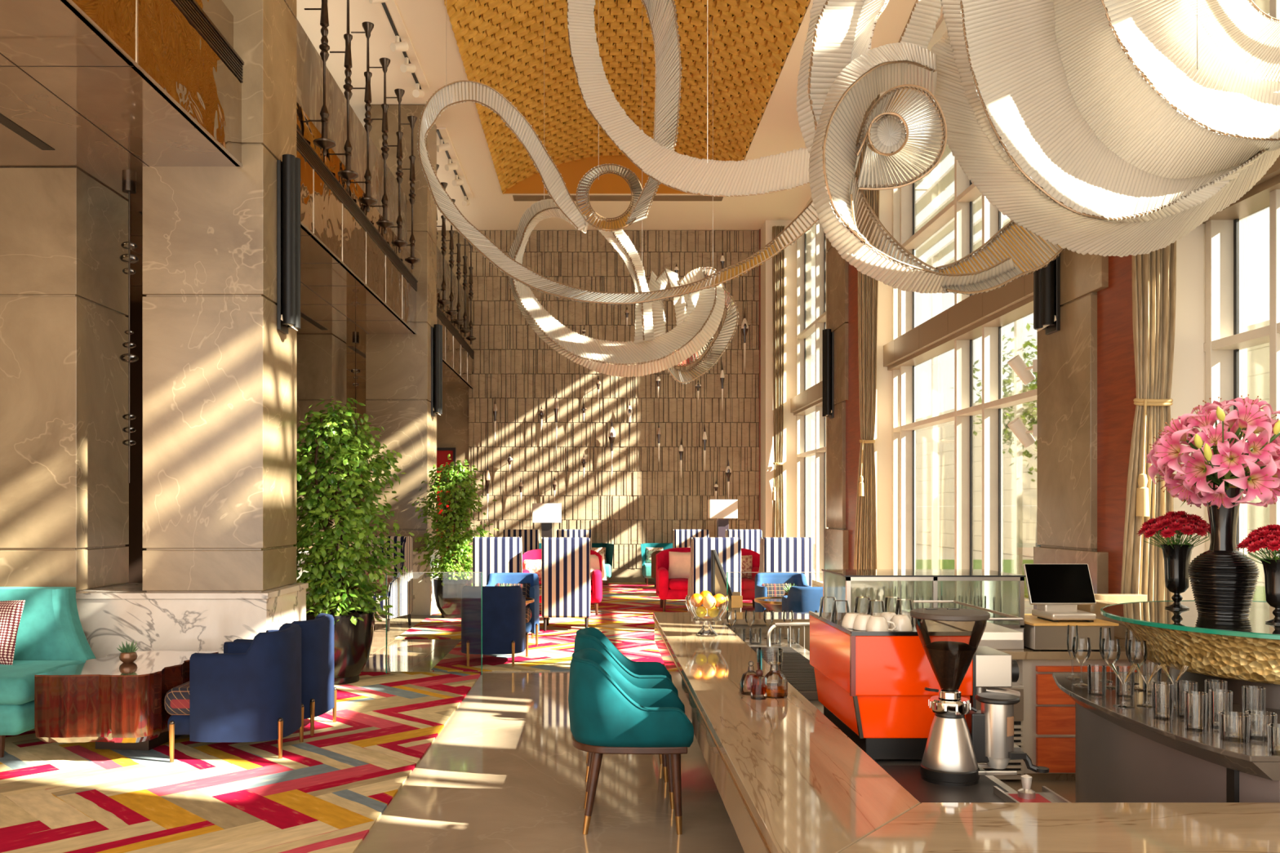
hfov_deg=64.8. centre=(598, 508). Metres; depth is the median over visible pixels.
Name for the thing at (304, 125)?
trim
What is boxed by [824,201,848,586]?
pier
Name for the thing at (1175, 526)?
chrysanthemum
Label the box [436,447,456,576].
door
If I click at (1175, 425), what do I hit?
lily
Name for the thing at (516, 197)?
trim
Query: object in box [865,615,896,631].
espresso cup
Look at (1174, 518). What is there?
chrysanthemum
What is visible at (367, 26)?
spindle
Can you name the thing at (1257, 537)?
chrysanthemum
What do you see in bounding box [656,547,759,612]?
settee
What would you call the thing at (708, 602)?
orange
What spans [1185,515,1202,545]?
chrysanthemum
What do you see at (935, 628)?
tray
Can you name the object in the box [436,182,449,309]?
spindle
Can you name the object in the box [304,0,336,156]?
spindle
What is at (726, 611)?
wine glass
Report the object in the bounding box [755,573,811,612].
tub chair
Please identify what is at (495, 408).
spindle
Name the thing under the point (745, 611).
wine glass
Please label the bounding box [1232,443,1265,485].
lily
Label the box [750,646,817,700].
mat
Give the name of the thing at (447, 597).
planter
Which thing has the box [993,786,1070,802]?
tray
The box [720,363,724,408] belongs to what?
spindle
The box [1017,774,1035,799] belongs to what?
tamper
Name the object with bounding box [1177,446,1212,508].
lily
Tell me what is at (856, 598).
water glass
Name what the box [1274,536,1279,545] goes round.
chrysanthemum
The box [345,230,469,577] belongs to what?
wall
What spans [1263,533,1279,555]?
chrysanthemum
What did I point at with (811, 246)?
window
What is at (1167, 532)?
chrysanthemum
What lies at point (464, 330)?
spindle
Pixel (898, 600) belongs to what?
water glass
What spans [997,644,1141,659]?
countertop
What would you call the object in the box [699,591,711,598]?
orange
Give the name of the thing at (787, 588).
potted succulent
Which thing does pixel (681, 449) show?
spindle
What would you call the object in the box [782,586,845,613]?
tub chair
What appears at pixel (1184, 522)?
chrysanthemum
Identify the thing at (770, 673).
carafe
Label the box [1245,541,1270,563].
chrysanthemum
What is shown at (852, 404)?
trim
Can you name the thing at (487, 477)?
wall sconce
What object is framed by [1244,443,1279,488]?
lily
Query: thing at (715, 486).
spindle
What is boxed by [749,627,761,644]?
glass
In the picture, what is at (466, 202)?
track spotlight
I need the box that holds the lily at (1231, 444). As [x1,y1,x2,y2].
[1211,435,1236,459]
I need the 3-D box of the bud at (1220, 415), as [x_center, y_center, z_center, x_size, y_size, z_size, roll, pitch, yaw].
[2.548,-0.244,4.104,0.032,0.320,0.322,0,0,36]
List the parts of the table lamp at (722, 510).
lamp shade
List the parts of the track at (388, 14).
rail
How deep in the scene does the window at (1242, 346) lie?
6.51 m
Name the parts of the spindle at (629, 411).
bulb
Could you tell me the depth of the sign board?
9.73 m
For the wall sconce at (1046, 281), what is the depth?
7.86 m
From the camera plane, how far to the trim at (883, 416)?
13.91 m
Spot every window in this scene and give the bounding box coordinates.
[790,218,828,586]
[883,5,1040,617]
[1202,0,1279,601]
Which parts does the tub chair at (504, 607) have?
leg, leg, leg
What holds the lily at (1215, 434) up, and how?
in the vase at (1223, 580)
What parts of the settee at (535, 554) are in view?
arm, leg, arm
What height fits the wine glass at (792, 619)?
0.215 m
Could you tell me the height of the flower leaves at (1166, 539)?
0.080 m
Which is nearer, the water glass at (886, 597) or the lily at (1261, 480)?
the lily at (1261, 480)
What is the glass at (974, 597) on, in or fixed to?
on the display case
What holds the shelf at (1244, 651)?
on the bar
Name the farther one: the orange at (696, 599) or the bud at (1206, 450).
the orange at (696, 599)
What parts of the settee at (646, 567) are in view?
seat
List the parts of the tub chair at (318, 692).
leg, leg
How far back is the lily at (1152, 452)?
4.37 m
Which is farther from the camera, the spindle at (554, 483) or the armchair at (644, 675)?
the spindle at (554, 483)
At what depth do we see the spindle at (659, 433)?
21.21 m
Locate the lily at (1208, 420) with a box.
[1184,409,1230,466]
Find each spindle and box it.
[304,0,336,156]
[329,0,358,186]
[351,21,377,212]
[369,57,393,234]
[386,88,408,253]
[400,115,420,269]
[436,164,441,293]
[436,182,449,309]
[440,198,457,319]
[448,232,464,328]
[455,232,471,337]
[461,241,475,344]
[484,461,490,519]
[493,396,497,441]
[506,453,512,473]
[518,478,523,502]
[538,404,544,430]
[551,476,556,501]
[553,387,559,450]
[580,404,586,420]
[580,453,586,478]
[595,377,600,399]
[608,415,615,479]
[624,307,629,324]
[626,399,632,439]
[655,372,660,398]
[656,422,661,459]
[674,262,679,273]
[678,438,683,477]
[694,379,701,399]
[702,423,706,471]
[713,481,718,497]
[720,250,724,268]
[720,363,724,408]
[725,458,731,499]
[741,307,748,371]
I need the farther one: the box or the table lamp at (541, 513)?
the table lamp at (541, 513)
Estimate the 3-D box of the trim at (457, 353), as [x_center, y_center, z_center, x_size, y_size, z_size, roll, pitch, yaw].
[-2.675,-2.936,18.460,0.070,0.780,5.840,0,0,0]
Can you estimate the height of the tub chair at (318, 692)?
0.780 m
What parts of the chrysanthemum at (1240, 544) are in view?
stem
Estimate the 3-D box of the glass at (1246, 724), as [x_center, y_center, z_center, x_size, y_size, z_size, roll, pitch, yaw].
[2.089,0.717,3.308,0.090,0.087,0.090,0,0,0]
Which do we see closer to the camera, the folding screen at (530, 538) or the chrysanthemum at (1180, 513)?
the chrysanthemum at (1180, 513)
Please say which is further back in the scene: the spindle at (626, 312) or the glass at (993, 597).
the spindle at (626, 312)
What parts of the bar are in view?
post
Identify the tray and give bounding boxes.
[808,611,972,635]
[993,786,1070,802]
[1013,743,1020,751]
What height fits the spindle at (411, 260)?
2.120 m
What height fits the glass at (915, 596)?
0.140 m
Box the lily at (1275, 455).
[1194,432,1279,484]
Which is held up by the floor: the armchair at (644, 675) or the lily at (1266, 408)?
the armchair at (644, 675)
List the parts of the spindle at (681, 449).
bulb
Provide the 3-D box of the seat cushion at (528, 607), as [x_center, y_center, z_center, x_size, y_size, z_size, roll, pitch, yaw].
[-1.003,1.198,11.530,0.490,0.180,0.680,0,0,0]
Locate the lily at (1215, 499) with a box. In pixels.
[1196,458,1244,509]
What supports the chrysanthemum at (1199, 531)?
in the vase at (1177, 559)
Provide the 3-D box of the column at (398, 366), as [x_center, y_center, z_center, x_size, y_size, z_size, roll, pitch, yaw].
[-2.950,-2.180,15.120,0.900,7.460,0.840,0,0,0]
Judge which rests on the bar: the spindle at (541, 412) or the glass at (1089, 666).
the glass at (1089, 666)
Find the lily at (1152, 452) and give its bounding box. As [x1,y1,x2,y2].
[1149,430,1228,488]
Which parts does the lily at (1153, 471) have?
stem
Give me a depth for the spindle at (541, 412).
21.21 m
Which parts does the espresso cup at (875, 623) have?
handle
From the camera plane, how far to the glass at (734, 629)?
7.46 m
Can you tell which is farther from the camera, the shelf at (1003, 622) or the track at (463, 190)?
the track at (463, 190)
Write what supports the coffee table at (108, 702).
on the carpet at (327, 790)
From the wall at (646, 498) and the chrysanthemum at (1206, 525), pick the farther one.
the wall at (646, 498)
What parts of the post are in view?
plate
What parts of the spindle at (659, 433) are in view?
bulb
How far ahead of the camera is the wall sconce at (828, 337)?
15.40 m
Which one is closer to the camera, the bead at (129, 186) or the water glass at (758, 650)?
the water glass at (758, 650)
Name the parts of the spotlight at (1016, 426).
arm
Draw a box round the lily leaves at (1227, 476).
[1180,447,1262,506]
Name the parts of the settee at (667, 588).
leg, arm, leg, seat, leg, arm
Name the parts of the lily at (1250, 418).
stem, stem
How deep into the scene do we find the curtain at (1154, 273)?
6.58 m
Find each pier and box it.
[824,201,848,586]
[1033,7,1108,609]
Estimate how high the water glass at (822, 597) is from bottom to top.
0.092 m
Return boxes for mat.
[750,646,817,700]
[880,765,1008,803]
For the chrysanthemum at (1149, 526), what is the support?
in the vase at (1177, 559)
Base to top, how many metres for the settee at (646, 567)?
0.820 m
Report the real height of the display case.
0.424 m
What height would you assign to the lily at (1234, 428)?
0.320 m
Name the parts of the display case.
glass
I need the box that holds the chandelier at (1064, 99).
[417,0,1279,384]
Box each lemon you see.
[695,605,706,617]
[707,606,719,617]
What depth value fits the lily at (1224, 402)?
4.35 m
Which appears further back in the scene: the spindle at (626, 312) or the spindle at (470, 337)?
the spindle at (626, 312)
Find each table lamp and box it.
[532,503,561,539]
[707,499,737,537]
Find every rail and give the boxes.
[386,572,482,675]
[726,572,942,610]
[766,622,809,649]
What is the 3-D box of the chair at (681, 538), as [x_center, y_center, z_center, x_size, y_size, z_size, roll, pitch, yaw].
[1.617,0.950,17.865,0.614,1.181,0.710,0,0,0]
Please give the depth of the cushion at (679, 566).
15.29 m
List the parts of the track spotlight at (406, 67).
arm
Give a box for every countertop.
[652,612,1279,852]
[657,612,843,624]
[736,634,1017,792]
[839,802,1279,852]
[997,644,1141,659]
[1052,672,1279,761]
[1077,594,1169,672]
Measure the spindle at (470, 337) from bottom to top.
2.120 m
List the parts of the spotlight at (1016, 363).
arm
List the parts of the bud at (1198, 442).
stem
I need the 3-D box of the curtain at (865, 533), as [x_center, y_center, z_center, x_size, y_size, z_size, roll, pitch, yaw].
[3.648,-2.110,13.700,0.373,7.280,0.197,0,0,-7]
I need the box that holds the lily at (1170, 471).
[1158,459,1211,484]
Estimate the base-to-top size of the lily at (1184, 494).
0.278 m
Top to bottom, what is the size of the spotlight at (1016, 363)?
0.255 m
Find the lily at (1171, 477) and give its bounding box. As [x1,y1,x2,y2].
[1155,464,1219,497]
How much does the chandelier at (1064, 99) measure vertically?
4.829 m
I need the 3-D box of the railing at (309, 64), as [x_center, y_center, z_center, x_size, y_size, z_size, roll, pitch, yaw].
[-2.830,-4.000,14.855,0.060,1.100,13.018,0,0,0]
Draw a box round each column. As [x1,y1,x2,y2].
[0,167,128,591]
[142,0,296,591]
[296,334,346,551]
[365,104,436,551]
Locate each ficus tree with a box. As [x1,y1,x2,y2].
[293,395,414,625]
[412,453,498,586]
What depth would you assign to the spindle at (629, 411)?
21.21 m
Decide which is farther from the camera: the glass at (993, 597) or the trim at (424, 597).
the trim at (424, 597)
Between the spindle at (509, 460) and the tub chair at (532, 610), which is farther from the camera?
the spindle at (509, 460)
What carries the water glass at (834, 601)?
on the coffee machine
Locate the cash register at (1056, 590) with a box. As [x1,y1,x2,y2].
[1022,564,1096,622]
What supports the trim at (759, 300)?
attached to the wall at (646, 498)
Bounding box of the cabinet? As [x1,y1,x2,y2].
[997,644,1141,780]
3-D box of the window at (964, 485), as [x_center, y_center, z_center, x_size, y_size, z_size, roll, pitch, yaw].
[4.085,-2.190,11.090,0.310,7.240,5.640,0,0,0]
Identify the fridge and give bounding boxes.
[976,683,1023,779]
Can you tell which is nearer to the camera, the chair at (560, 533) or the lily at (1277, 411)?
the lily at (1277, 411)
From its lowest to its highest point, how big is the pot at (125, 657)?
0.068 m
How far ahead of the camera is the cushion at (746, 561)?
15.41 m
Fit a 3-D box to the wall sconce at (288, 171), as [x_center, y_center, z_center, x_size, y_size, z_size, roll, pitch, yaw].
[-2.422,-2.070,7.920,0.155,1.360,0.228,0,0,0]
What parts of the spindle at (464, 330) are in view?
turned post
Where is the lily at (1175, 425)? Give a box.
[1157,413,1239,488]
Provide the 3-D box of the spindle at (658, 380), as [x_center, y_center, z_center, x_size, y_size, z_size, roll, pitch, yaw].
[1.256,-2.600,21.281,0.102,0.553,0.178,0,0,0]
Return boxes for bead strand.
[119,179,138,483]
[351,337,359,477]
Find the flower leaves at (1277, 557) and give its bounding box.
[1254,549,1279,560]
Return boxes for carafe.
[762,662,787,698]
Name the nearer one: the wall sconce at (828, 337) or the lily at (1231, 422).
the lily at (1231, 422)
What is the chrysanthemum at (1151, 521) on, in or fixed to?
in the vase at (1177, 559)
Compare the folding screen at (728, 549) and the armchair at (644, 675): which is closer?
the armchair at (644, 675)
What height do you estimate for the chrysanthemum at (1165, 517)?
0.176 m
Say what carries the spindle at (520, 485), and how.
attached to the wall at (646, 498)
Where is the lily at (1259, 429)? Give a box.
[1237,408,1279,443]
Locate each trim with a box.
[195,0,233,48]
[296,101,412,273]
[296,128,417,334]
[296,548,440,615]
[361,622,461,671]
[436,293,470,346]
[436,305,474,388]
[504,152,698,193]
[512,195,723,200]
[758,229,760,529]
[760,220,796,537]
[845,167,860,613]
[874,91,892,613]
[1097,25,1136,594]
[1170,109,1205,600]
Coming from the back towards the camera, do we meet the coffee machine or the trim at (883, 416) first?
the trim at (883, 416)
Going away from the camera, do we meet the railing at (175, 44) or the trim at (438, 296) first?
the railing at (175, 44)
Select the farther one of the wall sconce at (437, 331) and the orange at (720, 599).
the wall sconce at (437, 331)
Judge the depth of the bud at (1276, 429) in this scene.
3.99 m
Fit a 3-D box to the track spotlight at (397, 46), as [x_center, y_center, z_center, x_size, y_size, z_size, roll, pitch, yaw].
[-2.478,-5.763,12.522,0.116,0.205,0.226,0,0,44]
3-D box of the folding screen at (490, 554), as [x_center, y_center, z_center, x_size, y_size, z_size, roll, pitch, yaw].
[-1.297,0.950,13.115,0.614,1.181,0.710,0,0,0]
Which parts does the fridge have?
door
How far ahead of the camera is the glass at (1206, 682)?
3.68 m
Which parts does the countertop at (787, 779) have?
edge trim, panel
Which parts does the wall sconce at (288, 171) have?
plate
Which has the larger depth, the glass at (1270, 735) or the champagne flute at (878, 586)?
the champagne flute at (878, 586)
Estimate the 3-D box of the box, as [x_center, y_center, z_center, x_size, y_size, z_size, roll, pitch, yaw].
[2.680,0.725,5.910,0.480,0.160,0.520,0,0,0]
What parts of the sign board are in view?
panel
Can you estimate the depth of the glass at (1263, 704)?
3.55 m
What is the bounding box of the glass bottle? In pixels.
[739,661,762,695]
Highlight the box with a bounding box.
[996,613,1119,650]
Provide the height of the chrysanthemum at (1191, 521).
0.159 m
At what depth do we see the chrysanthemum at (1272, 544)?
3.88 m
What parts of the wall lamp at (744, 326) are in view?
bulb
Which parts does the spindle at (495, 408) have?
bulb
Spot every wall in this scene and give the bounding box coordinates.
[124,302,146,582]
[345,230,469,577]
[468,230,759,582]
[800,5,943,586]
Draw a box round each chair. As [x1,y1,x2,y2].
[164,622,303,762]
[233,613,337,736]
[349,536,413,631]
[461,585,528,666]
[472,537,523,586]
[485,573,539,645]
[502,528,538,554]
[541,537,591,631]
[556,529,591,550]
[651,550,662,589]
[672,528,709,547]
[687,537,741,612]
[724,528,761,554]
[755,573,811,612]
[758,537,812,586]
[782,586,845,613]
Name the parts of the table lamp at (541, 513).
lamp shade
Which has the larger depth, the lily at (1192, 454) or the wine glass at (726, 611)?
the wine glass at (726, 611)
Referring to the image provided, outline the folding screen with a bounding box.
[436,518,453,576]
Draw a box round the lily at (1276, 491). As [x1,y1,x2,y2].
[1227,471,1279,506]
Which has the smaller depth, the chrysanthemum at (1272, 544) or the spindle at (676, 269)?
the chrysanthemum at (1272, 544)
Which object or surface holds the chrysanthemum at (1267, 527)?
in the vase at (1272, 570)
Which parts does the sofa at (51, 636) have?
leg, seat, backrest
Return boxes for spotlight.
[368,0,388,4]
[390,35,408,51]
[400,57,416,72]
[412,83,424,97]
[436,138,450,151]
[444,158,457,170]
[452,174,462,186]
[462,195,470,206]
[1007,355,1037,384]
[1007,417,1037,447]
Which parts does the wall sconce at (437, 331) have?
plate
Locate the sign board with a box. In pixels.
[711,549,732,612]
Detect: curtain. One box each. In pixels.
[772,225,784,537]
[852,93,879,613]
[1120,58,1176,601]
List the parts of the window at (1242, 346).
pane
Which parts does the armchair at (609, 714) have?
leg, leg, seat frame, backrest, leg, leg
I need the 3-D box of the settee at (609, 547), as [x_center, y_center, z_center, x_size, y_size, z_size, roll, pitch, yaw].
[-0.668,1.128,20.580,1.950,0.820,0.800,0,0,0]
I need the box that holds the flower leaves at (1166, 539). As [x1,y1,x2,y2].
[1154,531,1199,546]
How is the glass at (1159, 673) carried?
on the bar
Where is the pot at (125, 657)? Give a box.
[119,652,137,662]
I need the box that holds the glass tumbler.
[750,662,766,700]
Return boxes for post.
[731,591,742,612]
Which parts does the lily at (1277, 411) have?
stem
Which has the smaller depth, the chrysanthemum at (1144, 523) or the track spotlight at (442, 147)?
the chrysanthemum at (1144, 523)
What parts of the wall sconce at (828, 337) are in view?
plate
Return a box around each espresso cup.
[841,613,859,629]
[853,613,871,631]
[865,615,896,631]
[880,612,896,627]
[888,614,912,631]
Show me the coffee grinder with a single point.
(955, 744)
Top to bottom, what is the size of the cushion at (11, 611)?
0.423 m
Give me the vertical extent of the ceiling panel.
0.854 m
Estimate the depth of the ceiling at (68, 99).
6.83 m
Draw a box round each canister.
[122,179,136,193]
[352,337,359,343]
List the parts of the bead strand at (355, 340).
cord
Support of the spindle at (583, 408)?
attached to the wall at (646, 498)
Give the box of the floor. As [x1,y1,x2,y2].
[354,581,1075,852]
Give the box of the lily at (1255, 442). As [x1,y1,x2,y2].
[1225,429,1278,484]
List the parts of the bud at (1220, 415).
stem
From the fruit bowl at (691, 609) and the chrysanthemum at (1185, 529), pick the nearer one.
the chrysanthemum at (1185, 529)
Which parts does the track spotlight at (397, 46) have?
arm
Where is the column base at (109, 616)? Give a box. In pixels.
[75,582,308,658]
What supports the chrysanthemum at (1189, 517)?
in the vase at (1177, 559)
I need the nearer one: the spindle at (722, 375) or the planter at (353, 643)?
the planter at (353, 643)
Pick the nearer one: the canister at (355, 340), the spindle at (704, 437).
the canister at (355, 340)
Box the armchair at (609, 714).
[568,648,693,835]
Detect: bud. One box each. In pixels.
[1193,433,1219,483]
[1203,443,1221,484]
[1215,406,1225,482]
[1226,419,1279,484]
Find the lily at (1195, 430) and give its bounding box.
[1180,426,1225,483]
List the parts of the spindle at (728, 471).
bulb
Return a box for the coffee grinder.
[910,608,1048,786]
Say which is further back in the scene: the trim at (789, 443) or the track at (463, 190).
the trim at (789, 443)
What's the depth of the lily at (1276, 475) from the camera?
4.20 m
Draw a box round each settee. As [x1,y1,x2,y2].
[522,549,602,615]
[538,542,613,585]
[640,542,672,585]
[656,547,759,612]
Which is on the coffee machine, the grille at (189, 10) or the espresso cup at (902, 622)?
the espresso cup at (902, 622)
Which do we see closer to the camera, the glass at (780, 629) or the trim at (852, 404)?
the glass at (780, 629)
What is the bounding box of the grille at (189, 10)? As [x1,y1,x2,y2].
[172,0,244,82]
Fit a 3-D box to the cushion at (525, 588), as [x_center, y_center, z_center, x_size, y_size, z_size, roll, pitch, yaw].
[-1.022,0.992,11.810,0.440,0.232,0.125,0,0,0]
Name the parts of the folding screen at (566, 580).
leg, leg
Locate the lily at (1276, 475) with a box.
[1227,474,1278,487]
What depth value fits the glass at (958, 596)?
5.99 m
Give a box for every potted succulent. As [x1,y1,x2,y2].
[117,640,137,662]
[782,582,796,595]
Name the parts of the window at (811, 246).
pane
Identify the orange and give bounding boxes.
[689,593,703,607]
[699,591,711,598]
[702,595,715,608]
[713,594,725,607]
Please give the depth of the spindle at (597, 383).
21.21 m
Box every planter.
[306,608,374,684]
[433,577,472,618]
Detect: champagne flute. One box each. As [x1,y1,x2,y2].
[877,586,884,606]
[884,585,890,605]
[893,586,902,613]
[900,585,907,606]
[1065,625,1079,679]
[1097,626,1112,682]
[1124,628,1139,684]
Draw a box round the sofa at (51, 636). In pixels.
[0,586,96,757]
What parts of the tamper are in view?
handle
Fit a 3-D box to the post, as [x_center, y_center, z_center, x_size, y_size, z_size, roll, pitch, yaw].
[1.240,1.150,9.045,0.100,0.800,0.050,0,0,0]
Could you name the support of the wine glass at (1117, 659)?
on the bar
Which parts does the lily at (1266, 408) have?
stem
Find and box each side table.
[525,597,533,605]
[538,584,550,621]
[754,596,782,612]
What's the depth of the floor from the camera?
5.47 m
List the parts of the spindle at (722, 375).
bulb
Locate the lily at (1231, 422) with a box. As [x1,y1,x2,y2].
[1212,408,1239,441]
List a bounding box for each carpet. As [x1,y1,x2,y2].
[0,671,481,852]
[395,582,755,671]
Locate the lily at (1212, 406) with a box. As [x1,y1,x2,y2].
[1184,403,1247,491]
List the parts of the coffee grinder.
hopper lid, dial lever, doser lid, lever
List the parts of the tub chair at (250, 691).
leg, seat, backrest, leg, leg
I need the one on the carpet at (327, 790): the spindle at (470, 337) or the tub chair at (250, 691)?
the tub chair at (250, 691)
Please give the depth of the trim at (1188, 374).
6.75 m
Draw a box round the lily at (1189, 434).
[1179,416,1202,447]
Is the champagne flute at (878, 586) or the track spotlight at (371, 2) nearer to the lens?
the champagne flute at (878, 586)
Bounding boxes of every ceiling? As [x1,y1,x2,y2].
[0,0,472,388]
[296,0,918,231]
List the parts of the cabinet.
drawer, drawer, drawer, drawer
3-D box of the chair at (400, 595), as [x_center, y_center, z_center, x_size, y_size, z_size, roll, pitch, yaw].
[-2.818,0.950,12.986,0.614,1.181,0.710,0,0,14]
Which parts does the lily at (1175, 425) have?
stem, stem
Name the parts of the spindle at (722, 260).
bulb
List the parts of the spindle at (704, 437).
bulb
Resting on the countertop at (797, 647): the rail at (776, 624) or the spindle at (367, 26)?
the rail at (776, 624)
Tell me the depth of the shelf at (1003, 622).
5.84 m
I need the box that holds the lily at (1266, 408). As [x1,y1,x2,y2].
[1222,394,1273,454]
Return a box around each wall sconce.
[276,154,300,333]
[431,324,442,417]
[822,328,834,418]
[1033,180,1060,334]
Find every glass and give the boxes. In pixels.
[726,610,736,630]
[733,627,745,642]
[744,610,755,639]
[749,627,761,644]
[756,647,782,686]
[763,610,773,639]
[770,627,781,644]
[782,610,793,639]
[786,627,799,644]
[818,596,838,617]
[830,600,849,621]
[853,596,872,616]
[866,600,885,614]
[884,596,902,614]
[894,599,913,620]
[910,596,919,610]
[915,595,924,608]
[954,596,963,608]
[958,595,967,608]
[973,596,982,610]
[977,595,986,610]
[993,596,1001,621]
[1071,636,1091,687]
[1087,664,1106,696]
[1100,638,1120,688]
[1108,663,1137,708]
[1115,666,1134,697]
[1127,640,1147,691]
[1133,663,1161,708]
[1142,662,1161,693]
[1151,681,1173,720]
[1160,663,1189,709]
[1175,680,1197,719]
[1184,690,1207,732]
[1204,679,1226,717]
[1208,688,1232,729]
[1217,711,1250,742]
[1241,685,1266,725]
[1245,710,1277,741]
[1266,723,1279,755]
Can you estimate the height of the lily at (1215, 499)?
0.284 m
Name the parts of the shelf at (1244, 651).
glass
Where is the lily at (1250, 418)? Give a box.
[1206,400,1272,479]
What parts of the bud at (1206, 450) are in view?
stem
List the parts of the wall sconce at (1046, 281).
plate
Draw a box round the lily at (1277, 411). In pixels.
[1230,410,1279,475]
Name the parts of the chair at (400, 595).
seat, leg, backrest, leg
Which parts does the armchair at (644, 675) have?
leg, backrest, leg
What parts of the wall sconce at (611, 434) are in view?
bulb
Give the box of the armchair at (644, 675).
[573,626,678,782]
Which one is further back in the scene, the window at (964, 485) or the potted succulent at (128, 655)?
the window at (964, 485)
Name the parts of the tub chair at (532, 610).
seat, leg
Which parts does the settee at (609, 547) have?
seat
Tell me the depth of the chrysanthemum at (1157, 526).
4.50 m
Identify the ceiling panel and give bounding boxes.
[444,0,810,194]
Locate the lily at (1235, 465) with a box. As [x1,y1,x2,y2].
[1204,438,1257,484]
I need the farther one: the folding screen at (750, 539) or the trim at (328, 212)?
the folding screen at (750, 539)
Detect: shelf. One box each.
[986,615,1019,625]
[1100,600,1279,709]
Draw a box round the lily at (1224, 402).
[1190,396,1230,472]
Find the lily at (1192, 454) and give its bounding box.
[1191,452,1217,488]
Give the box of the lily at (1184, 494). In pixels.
[1164,439,1247,503]
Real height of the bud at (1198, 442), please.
0.213 m
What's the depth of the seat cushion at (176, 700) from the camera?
6.18 m
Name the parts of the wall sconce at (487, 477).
bulb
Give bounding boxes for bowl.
[684,594,728,636]
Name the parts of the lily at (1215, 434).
stem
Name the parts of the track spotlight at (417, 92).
arm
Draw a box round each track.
[373,0,429,88]
[436,127,473,199]
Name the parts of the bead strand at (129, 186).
cord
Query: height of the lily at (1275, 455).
0.234 m
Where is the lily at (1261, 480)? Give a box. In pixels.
[1222,455,1279,503]
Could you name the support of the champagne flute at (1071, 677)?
on the bar
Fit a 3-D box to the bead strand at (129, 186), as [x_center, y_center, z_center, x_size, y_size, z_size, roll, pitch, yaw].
[-3.660,-1.375,7.850,0.135,2.350,0.135,0,0,45]
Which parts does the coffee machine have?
corner post, panel, panel, cup rail, panel, knob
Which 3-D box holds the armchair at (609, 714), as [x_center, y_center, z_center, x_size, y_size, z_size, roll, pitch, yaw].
[0.150,1.136,5.000,0.601,0.832,0.585,0,0,0]
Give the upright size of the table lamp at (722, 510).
0.988 m
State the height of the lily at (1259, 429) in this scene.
0.389 m
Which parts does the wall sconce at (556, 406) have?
bulb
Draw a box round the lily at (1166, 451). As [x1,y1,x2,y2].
[1152,428,1219,485]
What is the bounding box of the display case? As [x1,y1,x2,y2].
[821,568,1026,649]
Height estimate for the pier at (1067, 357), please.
7.460 m
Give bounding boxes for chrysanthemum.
[1137,530,1160,547]
[1139,524,1160,544]
[1140,521,1162,544]
[1142,528,1163,547]
[1146,518,1164,544]
[1146,523,1164,544]
[1151,521,1168,543]
[1155,527,1166,543]
[1160,515,1173,544]
[1160,517,1173,544]
[1160,528,1176,548]
[1164,512,1175,540]
[1167,520,1182,544]
[1168,516,1178,544]
[1171,514,1183,544]
[1175,511,1187,544]
[1175,517,1188,541]
[1179,524,1195,546]
[1183,515,1197,545]
[1184,522,1196,545]
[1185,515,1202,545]
[1186,519,1199,544]
[1186,519,1208,545]
[1188,525,1208,547]
[1192,524,1209,547]
[1193,521,1208,543]
[1236,542,1262,564]
[1240,537,1263,559]
[1245,530,1269,558]
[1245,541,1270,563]
[1248,528,1268,559]
[1248,534,1267,559]
[1255,528,1274,559]
[1255,537,1271,559]
[1257,525,1273,554]
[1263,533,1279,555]
[1265,538,1279,562]
[1268,524,1279,559]
[1271,529,1279,559]
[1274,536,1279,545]
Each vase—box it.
[1159,543,1195,608]
[1187,488,1259,618]
[1259,558,1279,623]
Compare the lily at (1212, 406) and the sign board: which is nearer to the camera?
the lily at (1212, 406)
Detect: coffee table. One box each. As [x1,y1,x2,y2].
[34,650,218,751]
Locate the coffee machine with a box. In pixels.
[808,600,1023,761]
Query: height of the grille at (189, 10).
0.156 m
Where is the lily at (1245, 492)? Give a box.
[1211,471,1248,503]
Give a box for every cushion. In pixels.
[0,600,25,665]
[164,681,189,715]
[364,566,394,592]
[494,582,530,597]
[522,560,541,580]
[525,603,531,622]
[590,553,606,580]
[591,546,606,563]
[645,546,662,563]
[668,551,690,578]
[741,555,752,577]
[761,582,793,596]
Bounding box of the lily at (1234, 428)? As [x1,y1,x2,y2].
[1226,418,1248,458]
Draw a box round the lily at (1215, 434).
[1188,423,1239,488]
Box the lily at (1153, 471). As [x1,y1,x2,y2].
[1146,440,1228,489]
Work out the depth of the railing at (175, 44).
6.46 m
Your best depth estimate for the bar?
3.67 m
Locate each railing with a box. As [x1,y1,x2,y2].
[61,0,244,166]
[295,17,466,325]
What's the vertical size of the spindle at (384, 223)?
2.120 m
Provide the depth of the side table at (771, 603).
10.72 m
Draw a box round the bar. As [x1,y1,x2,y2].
[1052,672,1279,802]
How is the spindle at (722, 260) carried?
attached to the wall at (646, 498)
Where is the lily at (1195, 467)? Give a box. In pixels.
[1176,442,1246,494]

